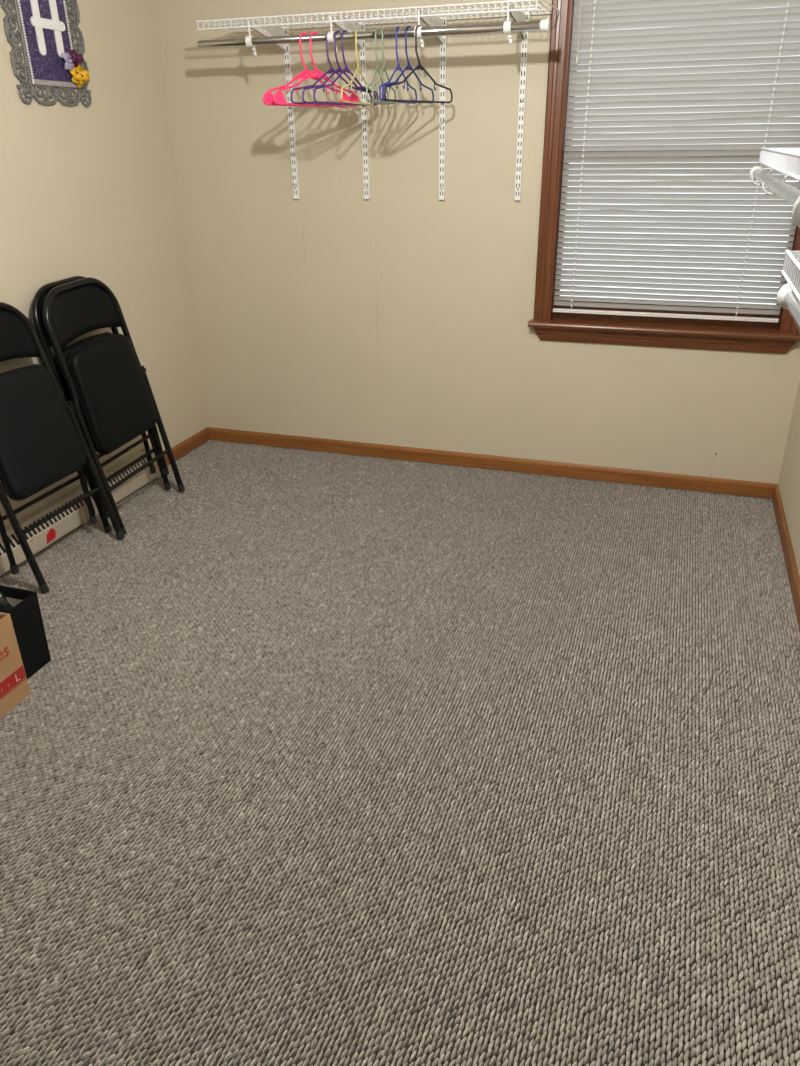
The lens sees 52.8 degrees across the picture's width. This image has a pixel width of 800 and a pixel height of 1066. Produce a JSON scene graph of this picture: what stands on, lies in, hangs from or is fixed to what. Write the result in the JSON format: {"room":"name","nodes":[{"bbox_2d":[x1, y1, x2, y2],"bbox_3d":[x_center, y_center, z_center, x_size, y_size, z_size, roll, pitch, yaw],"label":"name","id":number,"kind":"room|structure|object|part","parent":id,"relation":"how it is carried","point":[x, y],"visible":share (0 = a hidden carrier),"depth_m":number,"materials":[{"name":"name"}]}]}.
{"room":"walk-in closet","nodes":[
{"label":"walk-in closet","id":0,"kind":"room"},
{"bbox_2d":[0,0,206,526],"bbox_3d":[-1.869,-0.678,2.113,0.120,2.460,4.550,8,27,17],"label":"wall","id":1,"kind":"structure","parent":0,"point":[91,191],"depth_m":3.50,"materials":[{"name":"beige paint"}]},
{"bbox_2d":[0,0,91,106],"bbox_3d":[-1.319,-1.938,3.042,0.074,0.578,0.435,8,27,17],"label":"letter sign","id":2,"kind":"object","parent":1,"relation":"attached to","point":[51,58],"visible":1,"depth_m":3.08,"materials":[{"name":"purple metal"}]},
{"bbox_3d":[-1.383,-1.891,2.939,0.008,0.424,0.010,8,27,17],"label":"pearl trim","id":3,"kind":"part","parent":2,"relation":"part of","materials":[{"name":"white plastic"}]},
{"bbox_3d":[-1.348,-1.942,3.051,0.006,0.420,0.264,8,27,17],"label":"panel","id":4,"kind":"part","parent":2,"relation":"part of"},
{"bbox_3d":[-1.341,-1.753,3.141,0.007,0.018,0.264,8,27,17],"label":"ribbon trim","id":5,"kind":"part","parent":2,"relation":"part of","materials":[{"name":"silver metal"}]},
{"bbox_2d":[61,51,73,71],"bbox_3d":[-1.300,-1.855,3.171,0.026,0.072,0.068,8,27,17],"label":"flower","id":6,"kind":"object","parent":2,"relation":"on","point":[67,57],"depth_m":3.16,"materials":[{"name":"purple fabric"}]},
{"bbox_3d":[-1.302,-1.998,3.157,0.008,0.424,0.010,8,27,17],"label":"pearl trim","id":7,"kind":"part","parent":2,"relation":"part of","materials":[{"name":"white plastic"}]},
{"bbox_2d":[67,50,83,66],"bbox_3d":[-1.276,-1.875,3.185,0.057,0.070,0.077,8,27,17],"label":"flower","id":8,"kind":"object","parent":2,"relation":"on","point":[73,58],"depth_m":3.17,"materials":[{"name":"purple fabric"}]},
{"bbox_2d":[69,64,89,88],"bbox_3d":[-1.269,-1.831,3.226,0.058,0.091,0.096,8,27,17],"label":"flower","id":9,"kind":"object","parent":2,"relation":"on","point":[79,77],"depth_m":3.21,"materials":[{"name":"yellow fabric"}]},
{"bbox_2d":[0,447,160,575],"bbox_3d":[-1.610,0.151,2.987,0.077,0.141,2.456,8,27,17],"label":"baseboard heater","id":10,"kind":"object","parent":1,"relation":"attached to","point":[39,538],"visible":0.54,"depth_m":3.43,"materials":[{"name":"beige metal"}]},
{"bbox_2d":[0,458,147,554],"bbox_3d":[-1.600,0.132,2.961,0.029,0.047,2.410,8,27,17],"label":"grille","id":11,"kind":"object","parent":10,"relation":"attached to","point":[52,524],"depth_m":3.41,"materials":[{"name":"beige metal"}]},
{"bbox_2d":[164,427,209,465],"bbox_3d":[-1.164,-0.449,4.311,0.015,0.068,0.555,8,27,17],"label":"baseboard","id":12,"kind":"structure","parent":1,"relation":"attached to","point":[201,437],"depth_m":4.36,"materials":[{"name":"brown wood"}]},
{"bbox_2d":[0,440,799,1065],"bbox_3d":[-0.390,0.621,2.209,2.962,0.041,4.550,8,27,17],"label":"floor","id":13,"kind":"structure","parent":0,"point":[323,758],"depth_m":2.12,"materials":[{"name":"carpet"}]},
{"bbox_2d":[0,612,30,717],"bbox_3d":[-1.343,0.439,2.244,0.302,0.282,0.460,8,27,17],"label":"cardboard box","id":14,"kind":"object","parent":13,"relation":"on","point":[14,687],"visible":1,"depth_m":2.36,"materials":[{"name":"brown cardboard"}]},
{"bbox_2d":[0,585,50,679],"bbox_3d":[-1.251,0.318,2.520,0.204,0.257,0.163,8,27,17],"label":"storage box","id":15,"kind":"object","parent":13,"relation":"on","point":[26,617],"visible":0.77,"depth_m":2.52,"materials":[{"name":"black cardboard"}]},
{"bbox_2d":[0,593,12,612],"bbox_3d":[-1.225,0.303,2.502,0.108,0.291,0.090,8,27,17],"label":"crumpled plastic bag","id":16,"kind":"object","parent":15,"relation":"in","point":[5,605],"visible":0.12,"depth_m":2.44,"materials":[{"name":"black plastic"}]},
{"bbox_2d":[0,302,124,592],"bbox_3d":[-1.380,-0.340,3.032,0.282,0.996,0.519,8,27,17],"label":"folding chair","id":17,"kind":"object","parent":13,"relation":"on","point":[43,443],"visible":1,"depth_m":3.00,"materials":[{"name":"black metal"}]},
{"bbox_3d":[-1.462,-0.089,2.906,0.048,0.524,0.036,7,27,15],"label":"leg","id":18,"kind":"part","parent":17,"relation":"part of","materials":[{"name":"black metal"}]},
{"bbox_3d":[-1.480,-0.690,2.897,0.028,0.218,0.419,-6,23,23],"label":"backrest","id":19,"kind":"part","parent":17,"relation":"part of","materials":[{"name":"black plastic"}]},
{"bbox_3d":[-1.369,-0.389,3.005,0.032,0.434,0.406,-6,23,23],"label":"seat","id":20,"kind":"part","parent":17,"relation":"part of","materials":[{"name":"black"}]},
{"bbox_3d":[-1.313,-0.289,3.313,0.048,0.524,0.036,9,27,19],"label":"leg","id":21,"kind":"part","parent":17,"relation":"part of","materials":[{"name":"black metal"}]},
{"bbox_2d":[32,276,170,532],"bbox_3d":[-1.279,-0.565,3.475,0.196,1.022,0.526,8,27,17],"label":"folding chair","id":22,"kind":"object","parent":13,"relation":"on","point":[38,301],"visible":0.31,"depth_m":3.30,"materials":[{"name":"black metal"}]},
{"bbox_3d":[-1.352,-0.913,3.316,0.028,0.218,0.419,-1,26,21],"label":"backrest","id":23,"kind":"part","parent":22,"relation":"part of","materials":[{"name":"black plastic"}]},
{"bbox_3d":[-1.264,-0.612,3.443,0.032,0.434,0.406,-1,26,21],"label":"seat","id":24,"kind":"part","parent":22,"relation":"part of","materials":[{"name":"black plastic"}]},
{"bbox_3d":[-1.204,-0.527,3.750,0.056,0.516,0.032,-2,26,-2],"label":"leg","id":25,"kind":"part","parent":22,"relation":"part of","materials":[{"name":"black metal"}]},
{"bbox_2d":[43,277,184,534],"bbox_3d":[-1.216,-0.552,3.454,0.213,1.023,0.533,8,27,17],"label":"folding chair","id":26,"kind":"object","parent":13,"relation":"on","point":[105,377],"visible":0.96,"depth_m":3.35,"materials":[{"name":"black metal"}]},
{"bbox_3d":[-1.298,-0.898,3.291,0.028,0.218,0.419,-2,27,21],"label":"backrest","id":27,"kind":"part","parent":26,"relation":"part of","materials":[{"name":"black plastic"}]},
{"bbox_3d":[-1.287,-0.299,3.329,0.070,0.514,0.036,-2,27,21],"label":"leg","id":28,"kind":"part","parent":26,"relation":"part of","materials":[{"name":"black metal"}]},
{"bbox_3d":[-1.204,-0.600,3.419,0.032,0.434,0.406,-2,27,21],"label":"seat","id":29,"kind":"part","parent":26,"relation":"part of","materials":[{"name":"black plastic"}]},
{"bbox_3d":[-1.139,-0.518,3.726,0.065,0.516,0.031,-3,26,-5],"label":"leg","id":30,"kind":"part","parent":26,"relation":"part of","materials":[{"name":"black metal"}]},
{"bbox_2d":[155,0,799,498],"bbox_3d":[0.327,-1.465,3.665,3.202,2.460,0.130,8,27,17],"label":"wall","id":31,"kind":"structure","parent":0,"point":[400,315],"depth_m":3.77,"materials":[{"name":"beige paint"}]},
{"bbox_2d":[282,26,299,198],"bbox_3d":[-0.496,-1.900,3.666,0.025,0.700,0.018,8,27,17],"label":"upright","id":32,"kind":"object","parent":31,"relation":"attached to","point":[287,56],"visible":0.89,"depth_m":3.68,"materials":[{"name":"white metal"}]},
{"bbox_2d":[245,20,286,54],"bbox_3d":[-0.556,-2.071,3.395,0.029,0.121,0.352,8,27,17],"label":"shelf bracket","id":33,"kind":"object","parent":32,"relation":"attached to","point":[267,31],"visible":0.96,"depth_m":3.36,"materials":[{"name":"white metal"}]},
{"bbox_2d":[359,21,369,198],"bbox_3d":[-0.157,-1.855,3.563,0.025,0.700,0.018,8,27,17],"label":"upright","id":34,"kind":"object","parent":31,"relation":"attached to","point":[363,62],"visible":0.79,"depth_m":3.58,"materials":[{"name":"white metal"}]},
{"bbox_2d":[327,15,362,50],"bbox_3d":[-0.217,-2.026,3.292,0.029,0.121,0.352,8,27,17],"label":"shelf bracket","id":35,"kind":"object","parent":34,"relation":"attached to","point":[349,26],"visible":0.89,"depth_m":3.25,"materials":[{"name":"white metal"}]},
{"bbox_2d":[439,17,446,199],"bbox_3d":[0.183,-1.810,3.460,0.025,0.700,0.018,8,27,17],"label":"upright","id":36,"kind":"object","parent":31,"relation":"attached to","point":[443,47],"visible":0.88,"depth_m":3.47,"materials":[{"name":"white metal"}]},
{"bbox_2d":[414,10,443,46],"bbox_3d":[0.122,-1.981,3.190,0.029,0.121,0.352,8,27,17],"label":"shelf bracket","id":37,"kind":"object","parent":36,"relation":"attached to","point":[430,21],"visible":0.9,"depth_m":3.14,"materials":[{"name":"white metal"}]},
{"bbox_2d":[208,427,775,498],"bbox_3d":[0.320,-0.377,4.117,2.962,0.068,0.015,8,27,17],"label":"baseboard","id":38,"kind":"structure","parent":31,"relation":"attached to","point":[611,474],"depth_m":4.05,"materials":[{"name":"brown wood"}]},
{"bbox_2d":[514,12,529,199],"bbox_3d":[0.508,-1.767,3.362,0.025,0.700,0.018,8,27,17],"label":"upright","id":39,"kind":"object","parent":31,"relation":"attached to","point":[524,45],"visible":0.81,"depth_m":3.36,"materials":[{"name":"white metal"}]},
{"bbox_2d":[197,18,549,47],"bbox_3d":[-0.146,-1.933,3.128,1.445,0.046,0.046,8,27,17],"label":"closet rod","id":40,"kind":"object","parent":39,"relation":"attached to","point":[540,25],"visible":1,"depth_m":3.08,"materials":[{"name":"silver metal"}]},
{"bbox_2d":[262,32,349,106],"bbox_3d":[-0.377,-1.865,3.245,0.408,0.262,0.009,-16,30,-30],"label":"clothes hanger","id":41,"kind":"object","parent":40,"relation":"hanging from","point":[267,99],"visible":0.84,"depth_m":3.23,"materials":[{"name":"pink plastic"}]},
{"bbox_2d":[273,31,359,106],"bbox_3d":[-0.337,-1.860,3.232,0.408,0.262,0.008,-18,31,-31],"label":"clothes hanger","id":42,"kind":"object","parent":40,"relation":"hanging from","point":[279,99],"visible":0.86,"depth_m":3.22,"materials":[{"name":"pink plastic"}]},
{"bbox_2d":[290,31,372,105],"bbox_3d":[-0.272,-1.853,3.214,0.427,0.258,0.007,-23,34,-38],"label":"clothes hanger","id":43,"kind":"object","parent":40,"relation":"hanging from","point":[331,70],"visible":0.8,"depth_m":3.19,"materials":[{"name":"purple plastic"}]},
{"bbox_2d":[302,30,375,105],"bbox_3d":[-0.241,-1.849,3.204,0.007,0.258,0.427,20,33,36],"label":"clothes hanger","id":44,"kind":"object","parent":40,"relation":"hanging from","point":[339,69],"visible":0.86,"depth_m":3.17,"materials":[{"name":"purple plastic"}]},
{"bbox_2d":[313,30,378,105],"bbox_3d":[-0.212,-1.845,3.195,0.008,0.258,0.427,16,31,31],"label":"clothes hanger","id":45,"kind":"object","parent":40,"relation":"hanging from","point":[346,69],"visible":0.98,"depth_m":3.17,"materials":[{"name":"purple plastic"}]},
{"bbox_2d":[341,29,375,105],"bbox_3d":[-0.164,-1.838,3.181,0.007,0.257,0.407,7,27,16],"label":"clothes hanger","id":46,"kind":"object","parent":40,"relation":"hanging from","point":[357,30],"visible":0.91,"depth_m":3.15,"materials":[{"name":"yellow plastic"}]},
{"bbox_2d":[366,28,388,104],"bbox_3d":[-0.089,-1.828,3.158,0.007,0.257,0.397,4,26,10],"label":"clothes hanger","id":47,"kind":"object","parent":40,"relation":"hanging from","point":[376,29],"visible":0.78,"depth_m":3.12,"materials":[{"name":"green plastic"}]},
{"bbox_2d":[372,27,395,104],"bbox_3d":[-0.062,-1.827,3.149,0.007,0.258,0.397,5,26,11],"label":"clothes hanger","id":48,"kind":"object","parent":40,"relation":"hanging from","point":[383,68],"visible":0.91,"depth_m":3.12,"materials":[{"name":"green plastic"}]},
{"bbox_2d":[379,26,416,103],"bbox_3d":[-0.005,-1.819,3.132,0.007,0.259,0.387,9,28,20],"label":"clothes hanger","id":49,"kind":"object","parent":40,"relation":"hanging from","point":[398,67],"visible":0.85,"depth_m":3.10,"materials":[{"name":"blue plastic"}]},
{"bbox_2d":[382,26,433,103],"bbox_3d":[0.035,-1.814,3.120,0.008,0.259,0.397,14,30,28],"label":"clothes hanger","id":50,"kind":"object","parent":40,"relation":"hanging from","point":[408,67],"visible":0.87,"depth_m":3.10,"materials":[{"name":"blue plastic"}]},
{"bbox_2d":[384,25,452,102],"bbox_3d":[0.076,-1.808,3.108,0.007,0.260,0.407,21,33,38],"label":"clothes hanger","id":51,"kind":"object","parent":40,"relation":"hanging from","point":[419,66],"visible":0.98,"depth_m":3.10,"materials":[{"name":"black plastic"}]},
{"bbox_2d":[196,0,558,31],"bbox_3d":[-0.102,-2.062,3.242,1.430,0.035,0.337,8,27,17],"label":"wire shelf","id":52,"kind":"object","parent":39,"relation":"on","point":[378,17],"visible":0.98,"depth_m":3.17,"materials":[{"name":"white metal"}]},
{"bbox_2d":[503,4,525,42],"bbox_3d":[0.447,-1.938,3.091,0.029,0.121,0.352,8,27,17],"label":"shelf bracket","id":53,"kind":"object","parent":39,"relation":"attached to","point":[517,16],"visible":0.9,"depth_m":2.99,"materials":[{"name":"white metal"}]},
{"bbox_2d":[528,0,799,353],"bbox_3d":[1.150,-1.519,3.295,1.152,1.500,0.189,8,27,17],"label":"window","id":54,"kind":"structure","parent":31,"relation":"in","point":[725,335],"depth_m":3.47,"materials":[{"name":"brown wood"}]},
{"bbox_3d":[0.641,-1.609,3.391,0.073,1.408,0.019,8,27,17],"label":"casing","id":55,"kind":"part","parent":54,"relation":"part of","materials":[{"name":"brown wood"}]},
{"bbox_3d":[1.170,-1.850,3.215,0.969,0.665,0.030,8,27,17],"label":"sash","id":56,"kind":"part","parent":54,"relation":"part of","materials":[{"name":"brown wood"}]},
{"bbox_3d":[1.159,-0.917,3.588,1.152,0.024,0.189,8,27,17],"label":"sill","id":57,"kind":"part","parent":54,"relation":"part of","materials":[{"name":"brown wood"}]},
{"bbox_3d":[1.169,-1.262,3.467,0.969,0.703,0.030,8,27,17],"label":"sash","id":58,"kind":"part","parent":54,"relation":"part of","materials":[{"name":"brown wood"}]},
{"bbox_2d":[553,0,799,322],"bbox_3d":[1.149,-1.535,3.284,0.964,1.287,0.046,8,27,17],"label":"window blind","id":59,"kind":"object","parent":54,"relation":"attached to","point":[623,172],"visible":0.94,"depth_m":3.28,"materials":[{"name":"grey plastic"}]},
{"bbox_3d":[0.712,-2.013,3.189,0.010,0.268,0.010,8,27,17],"label":"lift cord","id":60,"kind":"part","parent":59,"relation":"part of","materials":[{"name":"white fabric"}]},
{"bbox_3d":[0.774,-1.577,3.402,0.006,1.240,0.029,8,27,17],"label":"ladder cord","id":61,"kind":"part","parent":59,"relation":"part of","materials":[{"name":"white fabric"}]},
{"bbox_3d":[1.156,-0.964,3.563,0.954,0.015,0.026,8,27,17],"label":"rail","id":62,"kind":"part","parent":59,"relation":"part of","materials":[{"name":"white plastic"}]},
{"bbox_3d":[1.440,-1.488,3.201,0.006,1.240,0.029,8,27,17],"label":"ladder cord","id":63,"kind":"part","parent":59,"relation":"part of","materials":[{"name":"white fabric"}]},
{"bbox_3d":[1.168,-1.290,3.454,0.921,0.594,0.004,8,27,17],"label":"pane","id":64,"kind":"part","parent":54,"relation":"part of","materials":[{"name":"clear glass"}]},
{"bbox_3d":[1.170,-1.860,3.210,0.921,0.596,0.004,8,27,17],"label":"pane","id":65,"kind":"part","parent":54,"relation":"part of","materials":[{"name":"clear glass"}]},
{"bbox_3d":[1.634,-1.478,3.091,0.073,1.408,0.019,8,27,17],"label":"casing","id":66,"kind":"part","parent":54,"relation":"part of","materials":[{"name":"brown wood"}]},
{"bbox_2d":[778,379,799,575],"bbox_3d":[1.057,-0.290,1.228,0.120,2.460,4.550,8,27,17],"label":"wall","id":67,"kind":"structure","parent":0,"point":[789,478],"depth_m":3.34,"materials":[{"name":"beige paint"}]},
{"bbox_2d":[751,169,772,185],"bbox_3d":[1.143,-0.958,2.130,0.394,0.094,0.011,8,27,17],"label":"shelf bracket","id":68,"kind":"object","parent":67,"relation":"attached to","point":[770,171],"visible":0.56,"depth_m":2.19,"materials":[{"name":"grey plastic"}]},
{"bbox_2d":[749,166,799,227],"bbox_3d":[0.524,-0.360,0.948,0.062,0.062,3.296,8,27,17],"label":"closet rod","id":69,"kind":"object","parent":68,"relation":"attached to","point":[791,194],"visible":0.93,"depth_m":1.57,"materials":[{"name":"silver metal"}]},
{"bbox_2d":[758,147,799,180],"bbox_3d":[0.691,-0.375,0.864,0.363,0.043,3.270,8,27,17],"label":"wire shelf","id":70,"kind":"object","parent":68,"relation":"on","point":[786,161],"visible":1,"depth_m":1.74,"materials":[{"name":"white metal"}]},
{"bbox_2d":[762,175,787,194],"bbox_3d":[1.012,-0.782,1.772,0.394,0.094,0.011,8,27,17],"label":"shelf bracket","id":71,"kind":"object","parent":67,"relation":"attached to","point":[786,176],"visible":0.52,"depth_m":1.83,"materials":[{"name":"grey plastic"}]},
{"bbox_2d":[772,484,799,631],"bbox_3d":[1.008,0.758,1.762,0.015,0.068,4.550,8,27,17],"label":"baseboard","id":72,"kind":"structure","parent":67,"relation":"attached to","point":[789,557],"depth_m":3.13,"materials":[{"name":"brown wood"}]},
{"bbox_3d":[0.669,-0.181,0.903,0.394,0.094,0.011,8,27,17],"label":"shelf bracket","id":73,"kind":"object","parent":67,"relation":"attached to","visible":0},
{"bbox_2d":[777,283,799,330],"bbox_3d":[0.351,0.028,0.504,0.047,0.047,2.106,8,27,17],"label":"closet rod","id":74,"kind":"object","parent":73,"relation":"attached to","point":[786,298],"visible":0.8,"depth_m":1.32,"materials":[{"name":"silver metal"}]},
{"bbox_2d":[781,249,799,301],"bbox_3d":[0.525,-0.010,0.476,0.363,0.043,2.200,8,27,17],"label":"wire shelf","id":75,"kind":"object","parent":73,"relation":"on","point":[791,269],"visible":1,"depth_m":1.36,"materials":[{"name":"white metal"}]}
]}

